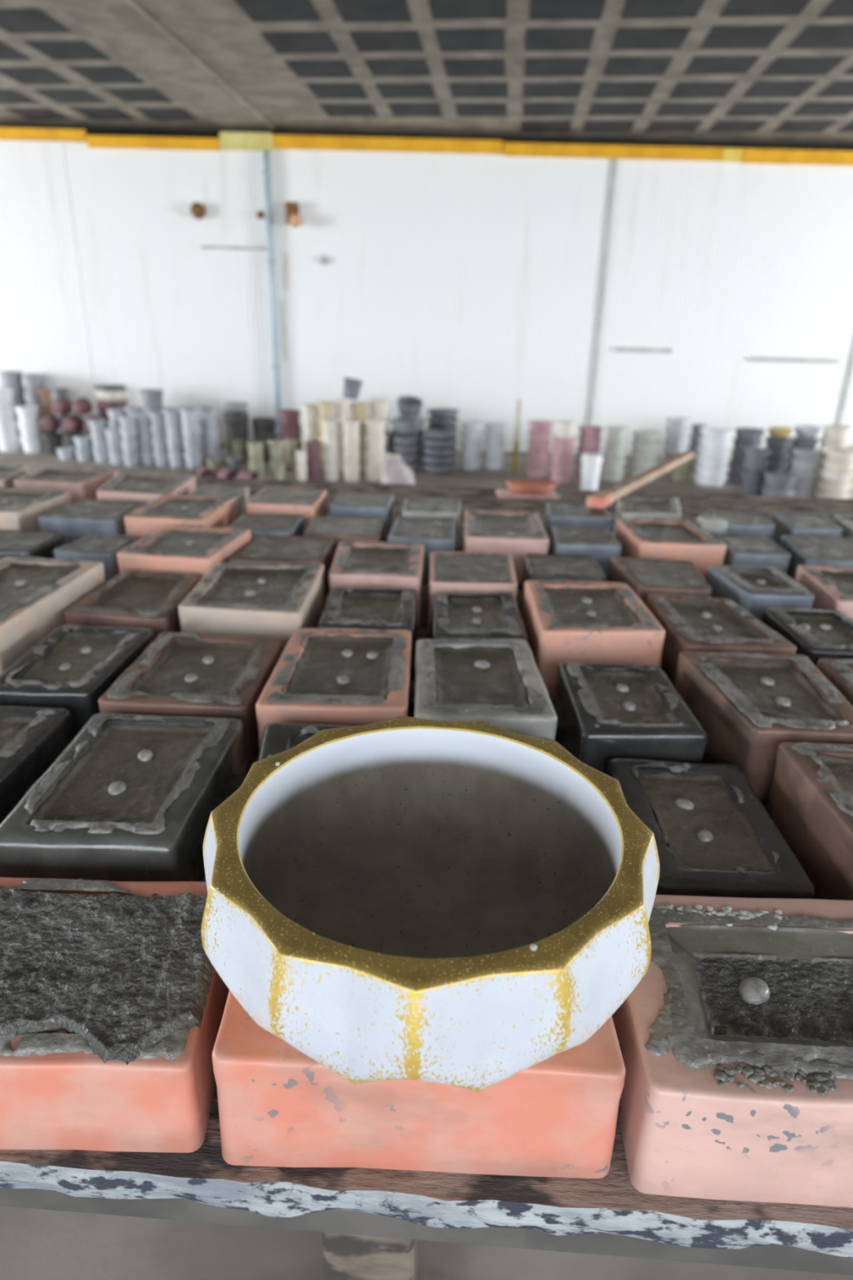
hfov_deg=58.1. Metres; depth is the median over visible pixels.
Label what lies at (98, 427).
pot
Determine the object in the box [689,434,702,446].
pot
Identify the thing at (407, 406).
bowl
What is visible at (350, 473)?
pot
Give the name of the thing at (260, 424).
pot
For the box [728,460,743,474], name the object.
pot
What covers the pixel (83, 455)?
pot
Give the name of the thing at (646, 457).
pot
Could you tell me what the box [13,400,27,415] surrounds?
pot
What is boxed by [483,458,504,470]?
pot
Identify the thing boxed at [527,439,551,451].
pot
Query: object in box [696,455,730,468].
pot
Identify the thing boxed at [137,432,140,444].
pot
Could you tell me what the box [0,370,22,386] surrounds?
pot
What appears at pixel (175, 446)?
pot
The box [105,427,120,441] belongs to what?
pot
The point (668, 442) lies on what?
pot
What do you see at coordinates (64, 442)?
pot
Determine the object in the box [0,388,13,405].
pot
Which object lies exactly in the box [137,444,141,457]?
pot
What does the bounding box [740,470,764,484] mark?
pot
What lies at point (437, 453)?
bowl
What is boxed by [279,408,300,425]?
pot
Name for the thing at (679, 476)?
pot
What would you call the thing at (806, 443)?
pot
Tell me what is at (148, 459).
pot
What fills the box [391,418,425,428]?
bowl
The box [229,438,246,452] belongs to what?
pot
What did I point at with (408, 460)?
bowl
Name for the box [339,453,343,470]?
pot
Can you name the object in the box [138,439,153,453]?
pot
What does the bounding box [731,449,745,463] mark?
pot
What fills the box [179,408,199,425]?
pot
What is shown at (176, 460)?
pot
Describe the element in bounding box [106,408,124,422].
pot
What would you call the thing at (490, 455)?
pot
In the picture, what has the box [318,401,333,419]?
pot
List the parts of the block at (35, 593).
cement panel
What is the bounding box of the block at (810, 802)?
[765,742,852,900]
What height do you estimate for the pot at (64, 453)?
0.091 m
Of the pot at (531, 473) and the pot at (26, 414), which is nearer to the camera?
the pot at (531, 473)
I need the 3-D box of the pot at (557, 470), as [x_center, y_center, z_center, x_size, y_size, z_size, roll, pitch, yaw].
[0.994,-1.257,5.657,0.173,0.068,0.172,21,29,40]
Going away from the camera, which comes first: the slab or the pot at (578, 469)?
the slab
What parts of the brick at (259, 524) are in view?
cement panel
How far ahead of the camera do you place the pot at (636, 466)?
5.76 m
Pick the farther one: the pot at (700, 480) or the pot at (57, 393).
the pot at (57, 393)
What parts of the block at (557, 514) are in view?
cement panel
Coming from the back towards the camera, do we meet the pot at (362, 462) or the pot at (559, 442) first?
the pot at (362, 462)
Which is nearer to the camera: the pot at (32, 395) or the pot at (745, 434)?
the pot at (745, 434)
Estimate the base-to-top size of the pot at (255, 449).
0.137 m
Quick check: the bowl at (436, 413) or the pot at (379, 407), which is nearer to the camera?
the pot at (379, 407)
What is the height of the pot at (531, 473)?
0.072 m
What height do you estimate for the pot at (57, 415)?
0.126 m
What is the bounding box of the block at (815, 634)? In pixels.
[761,608,852,667]
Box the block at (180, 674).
[97,631,283,769]
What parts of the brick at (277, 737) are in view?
cement panel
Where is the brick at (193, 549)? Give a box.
[117,524,251,579]
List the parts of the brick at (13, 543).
cement panel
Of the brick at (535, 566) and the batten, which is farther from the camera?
the batten
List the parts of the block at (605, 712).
cement panel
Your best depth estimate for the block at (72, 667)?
0.84 m
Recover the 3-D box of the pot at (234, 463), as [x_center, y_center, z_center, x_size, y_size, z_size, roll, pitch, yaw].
[-1.454,-1.329,5.812,0.116,0.107,0.115,9,23,17]
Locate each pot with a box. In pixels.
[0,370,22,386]
[0,385,25,400]
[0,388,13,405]
[0,404,16,421]
[0,419,19,436]
[0,434,22,452]
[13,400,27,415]
[15,405,39,422]
[17,421,40,437]
[20,435,43,453]
[21,373,45,389]
[23,387,47,403]
[26,402,43,417]
[37,389,52,404]
[38,417,44,431]
[40,404,54,417]
[40,414,61,431]
[40,431,62,453]
[48,387,68,400]
[50,396,71,414]
[54,413,70,417]
[56,447,74,460]
[57,415,71,431]
[57,431,74,444]
[62,414,84,431]
[63,432,84,453]
[71,397,93,414]
[73,435,91,449]
[75,448,92,462]
[84,415,102,431]
[84,433,93,454]
[88,419,106,435]
[90,433,107,448]
[92,446,109,462]
[97,400,127,446]
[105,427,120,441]
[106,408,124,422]
[106,440,123,453]
[107,421,121,434]
[108,451,124,464]
[118,415,136,429]
[120,427,137,441]
[120,440,137,454]
[122,452,139,466]
[124,406,142,420]
[135,420,138,432]
[136,413,151,427]
[137,426,152,439]
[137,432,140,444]
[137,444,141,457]
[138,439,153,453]
[139,388,163,409]
[139,451,155,466]
[142,408,159,413]
[149,411,164,426]
[150,425,165,439]
[151,439,167,453]
[153,451,168,466]
[160,406,177,420]
[163,409,179,425]
[164,423,181,439]
[166,438,182,453]
[168,451,183,467]
[177,405,194,419]
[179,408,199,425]
[181,423,200,439]
[181,431,184,444]
[182,437,201,453]
[182,444,185,457]
[183,452,202,468]
[194,406,211,420]
[197,466,217,477]
[198,419,202,432]
[199,410,218,425]
[199,432,203,444]
[200,424,219,438]
[200,444,204,457]
[201,436,221,451]
[202,449,221,464]
[206,457,222,472]
[217,468,238,478]
[223,412,248,457]
[226,456,242,472]
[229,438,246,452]
[231,450,247,463]
[236,470,258,479]
[247,441,264,462]
[248,460,266,479]
[251,417,275,433]
[253,432,275,462]
[267,440,284,462]
[268,459,285,479]
[277,426,300,439]
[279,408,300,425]
[279,423,301,439]
[280,437,301,453]
[284,438,297,455]
[285,453,297,470]
[295,449,306,466]
[295,465,306,480]
[300,403,319,421]
[301,419,319,436]
[301,435,319,450]
[305,441,321,462]
[306,460,322,480]
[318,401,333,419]
[318,418,333,436]
[318,435,324,453]
[320,453,324,470]
[321,420,340,436]
[322,435,341,451]
[322,449,341,466]
[323,464,341,480]
[333,399,350,417]
[334,417,350,435]
[339,439,343,450]
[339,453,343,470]
[341,419,360,436]
[341,435,360,452]
[341,449,359,466]
[342,377,362,399]
[342,464,360,481]
[351,401,368,420]
[351,418,368,436]
[358,453,365,470]
[359,436,365,453]
[363,419,386,437]
[363,435,386,452]
[363,449,386,466]
[363,464,382,481]
[368,399,388,417]
[368,416,388,435]
[383,434,388,452]
[386,431,397,444]
[386,443,396,453]
[459,448,482,461]
[459,457,482,470]
[460,430,483,441]
[460,440,483,451]
[461,420,484,432]
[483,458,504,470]
[484,421,506,432]
[484,431,506,442]
[484,440,505,451]
[484,449,505,461]
[525,466,549,479]
[526,448,551,460]
[526,457,550,469]
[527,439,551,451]
[528,420,553,432]
[528,430,551,441]
[549,471,573,484]
[550,463,573,475]
[551,445,575,457]
[551,454,574,466]
[552,435,576,448]
[554,420,576,438]
[575,465,581,478]
[577,435,601,448]
[577,445,600,457]
[577,456,581,467]
[578,425,602,438]
[580,453,602,490]
[600,467,625,481]
[602,457,626,471]
[603,447,627,460]
[604,436,629,449]
[605,425,630,439]
[627,468,655,482]
[629,458,661,471]
[630,448,662,462]
[631,429,664,443]
[631,439,662,453]
[660,454,668,462]
[662,435,688,448]
[662,445,687,457]
[664,426,690,438]
[665,417,692,429]
[666,467,693,483]
[667,452,695,469]
[688,444,699,457]
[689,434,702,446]
[691,457,697,467]
[692,423,706,435]
[693,472,727,486]
[694,463,728,477]
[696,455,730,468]
[697,445,731,459]
[698,436,733,449]
[700,427,734,440]
[727,471,741,485]
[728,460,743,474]
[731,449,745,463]
[733,438,763,452]
[734,427,765,441]
[738,481,764,496]
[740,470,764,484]
[742,459,769,474]
[744,448,771,462]
[761,484,795,497]
[763,447,792,462]
[764,436,795,451]
[764,471,798,490]
[765,460,791,471]
[787,458,791,471]
[789,468,817,481]
[790,447,793,460]
[791,436,819,449]
[791,458,818,471]
[792,448,820,462]
[792,489,812,497]
[793,480,814,492]
[811,488,851,498]
[813,477,852,493]
[815,467,852,483]
[817,448,822,457]
[817,457,852,473]
[819,436,849,448]
[820,447,852,462]
[822,424,852,439]
[846,444,852,448]
[848,486,852,498]
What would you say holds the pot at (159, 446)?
on the pot at (161, 460)
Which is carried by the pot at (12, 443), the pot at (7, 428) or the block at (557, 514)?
the pot at (7, 428)
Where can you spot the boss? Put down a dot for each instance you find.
(260, 214)
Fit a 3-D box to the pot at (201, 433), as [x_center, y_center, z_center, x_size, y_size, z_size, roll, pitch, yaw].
[-1.846,-1.690,6.428,0.133,0.105,0.134,-15,27,-35]
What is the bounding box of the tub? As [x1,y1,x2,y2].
[93,384,126,401]
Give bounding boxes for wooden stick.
[511,399,521,471]
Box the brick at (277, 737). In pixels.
[257,722,554,761]
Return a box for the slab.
[495,488,559,499]
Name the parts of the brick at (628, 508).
cement panel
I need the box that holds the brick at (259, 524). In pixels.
[228,513,305,541]
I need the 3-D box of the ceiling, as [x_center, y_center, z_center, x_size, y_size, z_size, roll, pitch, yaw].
[0.060,-2.511,1.907,24.200,0.192,11.800,1,22,0]
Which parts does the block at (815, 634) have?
cement panel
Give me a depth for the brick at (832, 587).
1.17 m
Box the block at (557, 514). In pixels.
[544,501,611,555]
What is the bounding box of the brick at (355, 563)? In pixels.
[328,540,423,628]
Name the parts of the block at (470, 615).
cement panel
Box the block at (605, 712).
[553,662,707,774]
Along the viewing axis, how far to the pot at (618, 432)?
5.67 m
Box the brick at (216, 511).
[124,494,236,538]
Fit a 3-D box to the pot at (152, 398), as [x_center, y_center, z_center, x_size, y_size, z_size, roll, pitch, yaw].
[-2.233,-1.959,6.247,0.180,0.150,0.178,1,22,0]
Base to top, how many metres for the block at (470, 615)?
0.078 m
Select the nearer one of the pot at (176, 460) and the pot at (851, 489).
the pot at (851, 489)
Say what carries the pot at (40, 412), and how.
on the pot at (39, 418)
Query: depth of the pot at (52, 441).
6.42 m
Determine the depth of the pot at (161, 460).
5.93 m
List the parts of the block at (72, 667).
cement panel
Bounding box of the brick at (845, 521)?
[832,513,852,537]
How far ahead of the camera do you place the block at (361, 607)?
1.04 m
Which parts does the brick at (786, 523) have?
cement panel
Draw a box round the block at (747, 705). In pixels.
[675,651,852,808]
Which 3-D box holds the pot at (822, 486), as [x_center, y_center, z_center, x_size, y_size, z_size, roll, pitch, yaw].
[2.756,-1.046,5.216,0.244,0.072,0.242,9,23,19]
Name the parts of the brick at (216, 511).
cement panel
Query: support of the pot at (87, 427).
on the pot at (88, 434)
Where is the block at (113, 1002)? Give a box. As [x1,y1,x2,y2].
[0,877,229,1152]
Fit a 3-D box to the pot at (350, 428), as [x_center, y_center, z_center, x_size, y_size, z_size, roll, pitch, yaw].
[-0.535,-1.501,5.459,0.135,0.109,0.136,7,22,15]
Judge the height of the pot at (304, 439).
0.126 m
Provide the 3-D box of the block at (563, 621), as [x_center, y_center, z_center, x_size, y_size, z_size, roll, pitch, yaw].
[0.213,-0.005,1.028,0.155,0.098,0.210,1,22,0]
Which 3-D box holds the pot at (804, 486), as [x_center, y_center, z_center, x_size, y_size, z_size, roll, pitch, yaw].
[2.550,-1.057,5.240,0.168,0.070,0.169,11,24,23]
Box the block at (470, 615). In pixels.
[430,591,527,641]
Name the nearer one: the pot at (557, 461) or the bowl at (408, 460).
the pot at (557, 461)
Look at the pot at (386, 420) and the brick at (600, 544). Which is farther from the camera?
the pot at (386, 420)
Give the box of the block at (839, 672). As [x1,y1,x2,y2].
[817,657,852,706]
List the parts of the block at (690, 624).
cement panel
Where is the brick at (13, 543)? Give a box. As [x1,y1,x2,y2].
[0,529,65,559]
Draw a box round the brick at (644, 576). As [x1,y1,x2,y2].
[608,556,711,605]
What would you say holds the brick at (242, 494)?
on the work table
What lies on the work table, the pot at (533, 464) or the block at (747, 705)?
the block at (747, 705)
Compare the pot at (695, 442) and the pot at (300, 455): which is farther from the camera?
the pot at (695, 442)
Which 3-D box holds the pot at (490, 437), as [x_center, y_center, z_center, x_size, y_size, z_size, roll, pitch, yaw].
[0.546,-1.621,6.121,0.166,0.076,0.167,-8,23,-22]
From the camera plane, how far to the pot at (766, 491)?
5.10 m
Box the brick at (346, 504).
[328,492,394,542]
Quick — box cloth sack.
[381,453,414,484]
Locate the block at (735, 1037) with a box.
[612,894,852,1207]
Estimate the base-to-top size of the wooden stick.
0.550 m
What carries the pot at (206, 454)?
on the floor
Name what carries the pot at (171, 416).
on the pot at (174, 432)
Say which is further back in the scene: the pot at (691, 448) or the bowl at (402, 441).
the pot at (691, 448)
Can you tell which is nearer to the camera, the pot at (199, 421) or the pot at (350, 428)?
the pot at (350, 428)
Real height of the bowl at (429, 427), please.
0.072 m
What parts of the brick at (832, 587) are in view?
cement panel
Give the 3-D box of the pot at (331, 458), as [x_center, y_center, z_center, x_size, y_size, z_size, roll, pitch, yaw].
[-0.681,-1.314,5.544,0.132,0.108,0.131,6,22,12]
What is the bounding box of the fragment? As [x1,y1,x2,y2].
[695,515,728,537]
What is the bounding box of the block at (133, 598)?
[62,569,200,639]
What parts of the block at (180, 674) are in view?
cement panel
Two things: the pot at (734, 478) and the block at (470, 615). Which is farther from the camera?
the pot at (734, 478)
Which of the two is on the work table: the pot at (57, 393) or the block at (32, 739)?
the block at (32, 739)
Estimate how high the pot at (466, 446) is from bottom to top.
0.076 m
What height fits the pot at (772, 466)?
0.086 m
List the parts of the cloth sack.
tie cord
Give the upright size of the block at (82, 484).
0.093 m
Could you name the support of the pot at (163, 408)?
on the pot
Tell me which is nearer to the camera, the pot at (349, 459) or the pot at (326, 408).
the pot at (349, 459)
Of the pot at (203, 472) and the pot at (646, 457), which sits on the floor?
the pot at (203, 472)
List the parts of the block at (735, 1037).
cement panel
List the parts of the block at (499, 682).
cement panel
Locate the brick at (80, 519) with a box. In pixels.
[37,498,146,545]
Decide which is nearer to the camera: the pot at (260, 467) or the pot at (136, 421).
the pot at (260, 467)
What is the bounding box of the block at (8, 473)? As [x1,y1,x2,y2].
[0,464,28,488]
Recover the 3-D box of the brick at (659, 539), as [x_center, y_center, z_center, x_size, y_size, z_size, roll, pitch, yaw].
[0.449,-0.163,1.446,0.156,0.093,0.199,1,22,0]
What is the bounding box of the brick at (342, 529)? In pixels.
[303,515,384,553]
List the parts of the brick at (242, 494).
cement panel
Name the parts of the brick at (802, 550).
cement panel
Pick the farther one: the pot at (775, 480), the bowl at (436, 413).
the bowl at (436, 413)
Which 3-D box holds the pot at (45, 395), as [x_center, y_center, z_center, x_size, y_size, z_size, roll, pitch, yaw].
[-3.250,-2.071,6.555,0.109,0.128,0.110,6,22,11]
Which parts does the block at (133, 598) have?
cement panel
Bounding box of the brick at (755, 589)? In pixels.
[706,564,814,622]
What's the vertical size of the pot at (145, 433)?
0.101 m
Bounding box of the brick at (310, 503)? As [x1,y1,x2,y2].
[245,487,328,530]
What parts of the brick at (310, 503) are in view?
cement panel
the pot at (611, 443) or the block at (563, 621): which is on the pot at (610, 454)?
the pot at (611, 443)
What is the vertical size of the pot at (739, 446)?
0.084 m
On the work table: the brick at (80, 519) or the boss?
the brick at (80, 519)
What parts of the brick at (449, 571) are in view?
cement panel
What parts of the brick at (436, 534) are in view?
cement panel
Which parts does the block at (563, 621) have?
cement panel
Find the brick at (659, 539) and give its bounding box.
[615,519,726,581]
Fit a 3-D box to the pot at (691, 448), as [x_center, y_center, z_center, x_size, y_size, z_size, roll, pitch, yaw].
[2.280,-1.600,6.508,0.117,0.090,0.118,5,22,9]
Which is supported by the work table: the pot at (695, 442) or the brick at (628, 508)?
the brick at (628, 508)
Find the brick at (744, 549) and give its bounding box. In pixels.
[714,532,790,574]
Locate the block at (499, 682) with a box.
[413,639,557,740]
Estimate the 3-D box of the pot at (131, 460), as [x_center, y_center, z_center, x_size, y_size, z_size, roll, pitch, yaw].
[-2.282,-1.396,5.944,0.123,0.097,0.124,-2,22,-9]
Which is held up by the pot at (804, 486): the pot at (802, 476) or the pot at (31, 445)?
the pot at (802, 476)
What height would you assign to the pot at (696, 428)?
0.090 m
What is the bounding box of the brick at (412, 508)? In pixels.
[401,498,461,549]
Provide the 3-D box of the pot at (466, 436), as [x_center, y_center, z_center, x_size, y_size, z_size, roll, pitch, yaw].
[0.358,-1.621,6.105,0.183,0.076,0.181,-3,22,-12]
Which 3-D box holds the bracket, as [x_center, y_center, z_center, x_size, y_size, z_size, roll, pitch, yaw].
[-1.109,-3.543,6.395,0.130,0.189,0.105,1,22,0]
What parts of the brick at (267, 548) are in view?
cement panel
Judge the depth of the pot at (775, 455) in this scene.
5.76 m
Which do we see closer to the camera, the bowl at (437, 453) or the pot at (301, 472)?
the pot at (301, 472)
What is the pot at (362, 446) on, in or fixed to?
on the pot at (362, 462)
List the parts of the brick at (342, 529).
cement panel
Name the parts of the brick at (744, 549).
cement panel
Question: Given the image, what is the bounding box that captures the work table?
[0,471,852,1279]
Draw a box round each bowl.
[200,715,660,1093]
[222,402,247,413]
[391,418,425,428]
[391,428,423,440]
[392,416,422,436]
[393,435,419,446]
[393,444,419,455]
[395,450,424,462]
[395,453,419,464]
[396,395,422,417]
[406,462,419,471]
[416,440,423,451]
[420,453,456,466]
[420,462,456,474]
[421,428,457,440]
[421,437,456,449]
[421,445,456,457]
[426,408,458,419]
[426,417,458,427]
[426,425,458,431]
[768,426,792,438]
[794,425,820,438]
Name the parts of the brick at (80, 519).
cement panel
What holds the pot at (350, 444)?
on the pot at (349, 459)
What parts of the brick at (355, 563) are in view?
cement panel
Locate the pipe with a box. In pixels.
[262,150,281,439]
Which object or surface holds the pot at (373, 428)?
on the pot at (372, 444)
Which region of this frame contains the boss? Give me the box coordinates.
[256,210,263,218]
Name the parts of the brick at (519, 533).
cement panel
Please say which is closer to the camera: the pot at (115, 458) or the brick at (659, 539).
the brick at (659, 539)
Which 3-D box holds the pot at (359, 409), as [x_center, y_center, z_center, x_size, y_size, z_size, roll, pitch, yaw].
[-0.514,-1.754,5.892,0.131,0.131,0.132,5,22,8]
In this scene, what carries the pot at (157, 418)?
on the pot at (158, 433)
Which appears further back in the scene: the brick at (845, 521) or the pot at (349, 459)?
the pot at (349, 459)
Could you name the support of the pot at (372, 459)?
on the pot at (371, 473)
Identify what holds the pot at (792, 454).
on the pot at (790, 465)
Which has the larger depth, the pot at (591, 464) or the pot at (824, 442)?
the pot at (824, 442)
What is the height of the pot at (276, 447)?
0.143 m
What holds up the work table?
on the floor
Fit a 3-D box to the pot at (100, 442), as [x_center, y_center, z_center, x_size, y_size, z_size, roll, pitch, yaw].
[-2.576,-1.570,6.064,0.128,0.110,0.127,-18,29,-40]
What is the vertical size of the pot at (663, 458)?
0.082 m
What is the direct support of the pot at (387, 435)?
on the pot
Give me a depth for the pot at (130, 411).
6.22 m
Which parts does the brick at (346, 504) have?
cement panel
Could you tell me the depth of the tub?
6.60 m
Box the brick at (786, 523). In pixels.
[770,511,842,546]
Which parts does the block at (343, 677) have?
cement panel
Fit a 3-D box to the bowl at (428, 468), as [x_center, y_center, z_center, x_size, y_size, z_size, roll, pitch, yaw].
[0.091,-1.336,5.980,0.273,0.066,0.276,10,23,20]
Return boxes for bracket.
[285,201,301,226]
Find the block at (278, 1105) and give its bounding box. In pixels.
[212,990,626,1178]
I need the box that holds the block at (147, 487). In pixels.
[97,471,195,503]
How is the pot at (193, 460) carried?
on the floor
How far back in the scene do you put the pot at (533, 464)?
5.80 m
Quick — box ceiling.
[0,0,852,151]
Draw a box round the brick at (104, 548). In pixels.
[53,533,141,583]
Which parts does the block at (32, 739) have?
cement panel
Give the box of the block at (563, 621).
[522,580,665,701]
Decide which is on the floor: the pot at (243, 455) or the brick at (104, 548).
the pot at (243, 455)
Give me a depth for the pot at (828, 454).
5.07 m
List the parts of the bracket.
knob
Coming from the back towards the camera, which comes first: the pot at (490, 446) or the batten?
the pot at (490, 446)
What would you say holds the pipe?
attached to the wall
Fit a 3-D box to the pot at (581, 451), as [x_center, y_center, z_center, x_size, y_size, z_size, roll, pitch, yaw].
[1.238,-1.436,5.877,0.177,0.079,0.176,-10,25,-27]
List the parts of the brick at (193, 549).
cement panel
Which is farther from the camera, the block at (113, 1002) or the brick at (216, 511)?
the brick at (216, 511)
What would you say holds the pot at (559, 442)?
on the pot at (559, 452)
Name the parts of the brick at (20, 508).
cement panel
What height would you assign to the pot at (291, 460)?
0.118 m
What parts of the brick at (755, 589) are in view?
cement panel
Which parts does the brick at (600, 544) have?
cement panel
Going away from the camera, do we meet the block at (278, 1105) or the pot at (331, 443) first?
the block at (278, 1105)
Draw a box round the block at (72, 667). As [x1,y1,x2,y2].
[0,624,154,736]
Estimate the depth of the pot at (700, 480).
5.69 m
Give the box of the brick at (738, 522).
[702,511,774,540]
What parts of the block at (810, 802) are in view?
cement panel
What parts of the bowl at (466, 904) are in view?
pot interior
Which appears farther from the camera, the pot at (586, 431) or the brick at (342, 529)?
the pot at (586, 431)
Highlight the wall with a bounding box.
[0,139,852,459]
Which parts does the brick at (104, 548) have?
cement panel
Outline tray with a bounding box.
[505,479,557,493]
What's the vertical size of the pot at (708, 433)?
0.069 m
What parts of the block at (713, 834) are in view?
cement panel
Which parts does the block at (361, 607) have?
cement panel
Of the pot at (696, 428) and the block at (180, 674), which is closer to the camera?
the block at (180, 674)
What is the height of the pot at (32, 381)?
0.124 m
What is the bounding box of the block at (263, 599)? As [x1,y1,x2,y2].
[177,561,325,651]
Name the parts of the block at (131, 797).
cement panel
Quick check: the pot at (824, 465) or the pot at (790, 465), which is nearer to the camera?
the pot at (824, 465)
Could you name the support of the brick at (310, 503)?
on the work table
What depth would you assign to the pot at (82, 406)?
6.33 m
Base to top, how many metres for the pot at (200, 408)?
0.105 m
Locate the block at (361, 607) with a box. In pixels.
[317,586,417,679]
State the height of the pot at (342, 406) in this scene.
0.136 m
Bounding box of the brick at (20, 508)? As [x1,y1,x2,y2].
[0,487,71,530]
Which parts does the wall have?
wall panel, wall panel, wall panel, wall panel, wall panel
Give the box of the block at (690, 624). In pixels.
[645,593,796,688]
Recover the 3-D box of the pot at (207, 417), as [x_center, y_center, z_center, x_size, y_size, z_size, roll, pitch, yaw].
[-1.704,-1.738,6.025,0.144,0.104,0.142,7,22,14]
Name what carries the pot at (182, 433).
on the pot at (183, 446)
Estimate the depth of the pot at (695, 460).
6.50 m
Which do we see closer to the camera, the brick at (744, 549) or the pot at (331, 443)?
the brick at (744, 549)
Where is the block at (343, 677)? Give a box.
[255,628,411,748]
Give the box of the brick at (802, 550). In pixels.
[779,535,852,581]
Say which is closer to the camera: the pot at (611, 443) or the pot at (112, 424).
the pot at (611, 443)
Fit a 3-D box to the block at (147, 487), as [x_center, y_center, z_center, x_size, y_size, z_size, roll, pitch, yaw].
[-0.654,-0.319,1.773,0.209,0.093,0.257,1,22,0]
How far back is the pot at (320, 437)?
5.90 m
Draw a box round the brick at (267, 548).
[227,535,335,600]
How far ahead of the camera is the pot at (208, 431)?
6.02 m
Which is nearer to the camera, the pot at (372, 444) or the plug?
the pot at (372, 444)
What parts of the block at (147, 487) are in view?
cement panel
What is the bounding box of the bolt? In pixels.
[190,202,205,219]
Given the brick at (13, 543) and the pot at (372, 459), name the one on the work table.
the brick at (13, 543)
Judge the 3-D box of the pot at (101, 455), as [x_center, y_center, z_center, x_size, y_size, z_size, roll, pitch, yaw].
[-2.579,-1.473,6.103,0.127,0.110,0.128,5,22,9]
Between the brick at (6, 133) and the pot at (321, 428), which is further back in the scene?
the brick at (6, 133)
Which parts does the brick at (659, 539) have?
cement panel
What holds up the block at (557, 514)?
on the work table
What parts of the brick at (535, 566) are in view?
cement panel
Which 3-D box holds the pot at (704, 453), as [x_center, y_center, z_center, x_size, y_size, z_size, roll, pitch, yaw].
[2.130,-1.389,5.696,0.238,0.069,0.236,-1,22,-7]
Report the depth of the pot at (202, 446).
6.40 m
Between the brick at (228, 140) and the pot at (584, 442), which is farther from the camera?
the brick at (228, 140)
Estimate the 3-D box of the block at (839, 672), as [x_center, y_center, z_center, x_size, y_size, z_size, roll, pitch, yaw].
[0.512,0.093,0.815,0.160,0.088,0.180,1,22,0]
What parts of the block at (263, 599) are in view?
cement panel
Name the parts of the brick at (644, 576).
cement panel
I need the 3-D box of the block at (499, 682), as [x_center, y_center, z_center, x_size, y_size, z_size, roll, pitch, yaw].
[0.054,0.072,0.843,0.148,0.085,0.214,1,22,0]
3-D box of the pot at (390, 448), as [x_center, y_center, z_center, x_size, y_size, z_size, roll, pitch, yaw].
[-0.293,-1.526,6.157,0.112,0.093,0.111,-15,27,-35]
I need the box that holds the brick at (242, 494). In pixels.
[188,485,249,519]
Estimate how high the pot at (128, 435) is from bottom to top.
0.097 m
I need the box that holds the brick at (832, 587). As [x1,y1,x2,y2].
[795,564,852,617]
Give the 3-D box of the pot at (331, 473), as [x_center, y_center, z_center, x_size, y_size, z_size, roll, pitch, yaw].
[-0.684,-1.218,5.580,0.132,0.108,0.131,19,28,38]
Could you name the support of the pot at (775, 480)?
on the pot at (766, 491)
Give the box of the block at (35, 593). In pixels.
[0,556,104,674]
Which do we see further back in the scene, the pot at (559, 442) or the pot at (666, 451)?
the pot at (666, 451)
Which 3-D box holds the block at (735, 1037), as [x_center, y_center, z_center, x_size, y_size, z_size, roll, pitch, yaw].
[0.252,0.234,0.454,0.285,0.081,0.163,1,22,0]
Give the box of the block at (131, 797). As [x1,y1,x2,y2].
[0,712,248,881]
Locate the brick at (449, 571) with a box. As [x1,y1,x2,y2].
[427,551,516,634]
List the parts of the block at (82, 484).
cement panel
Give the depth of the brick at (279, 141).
6.22 m
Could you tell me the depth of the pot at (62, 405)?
6.34 m
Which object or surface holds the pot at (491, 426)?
on the pot at (490, 437)
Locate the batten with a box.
[585,450,694,509]
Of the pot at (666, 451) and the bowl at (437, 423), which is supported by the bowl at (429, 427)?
the bowl at (437, 423)
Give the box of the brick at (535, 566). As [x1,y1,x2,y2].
[520,553,606,605]
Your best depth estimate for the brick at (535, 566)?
1.24 m
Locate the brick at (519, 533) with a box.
[463,508,549,586]
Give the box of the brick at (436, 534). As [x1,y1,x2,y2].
[387,516,456,584]
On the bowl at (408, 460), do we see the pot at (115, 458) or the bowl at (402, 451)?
the bowl at (402, 451)
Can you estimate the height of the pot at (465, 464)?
0.076 m
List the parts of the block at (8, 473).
cement panel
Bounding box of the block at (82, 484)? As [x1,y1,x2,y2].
[13,466,120,503]
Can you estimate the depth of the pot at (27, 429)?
6.38 m
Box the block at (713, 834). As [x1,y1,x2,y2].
[606,758,815,898]
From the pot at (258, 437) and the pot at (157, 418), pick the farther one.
the pot at (258, 437)
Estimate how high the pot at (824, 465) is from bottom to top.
0.072 m
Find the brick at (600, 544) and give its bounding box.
[548,526,621,582]
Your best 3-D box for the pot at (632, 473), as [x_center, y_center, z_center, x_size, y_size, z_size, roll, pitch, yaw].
[1.656,-1.260,5.868,0.230,0.076,0.232,1,22,0]
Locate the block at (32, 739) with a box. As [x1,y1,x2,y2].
[0,705,75,823]
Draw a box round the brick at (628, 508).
[613,496,681,537]
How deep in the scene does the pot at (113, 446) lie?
5.95 m
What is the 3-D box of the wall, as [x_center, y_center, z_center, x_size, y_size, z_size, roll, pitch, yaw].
[0.070,-2.900,6.751,23.800,2.400,0.150,1,22,0]
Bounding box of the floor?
[0,444,852,1279]
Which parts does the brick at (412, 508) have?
cement panel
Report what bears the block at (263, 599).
on the work table
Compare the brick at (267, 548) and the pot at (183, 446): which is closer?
the brick at (267, 548)
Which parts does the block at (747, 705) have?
cement panel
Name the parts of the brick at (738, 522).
cement panel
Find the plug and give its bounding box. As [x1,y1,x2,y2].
[320,255,328,264]

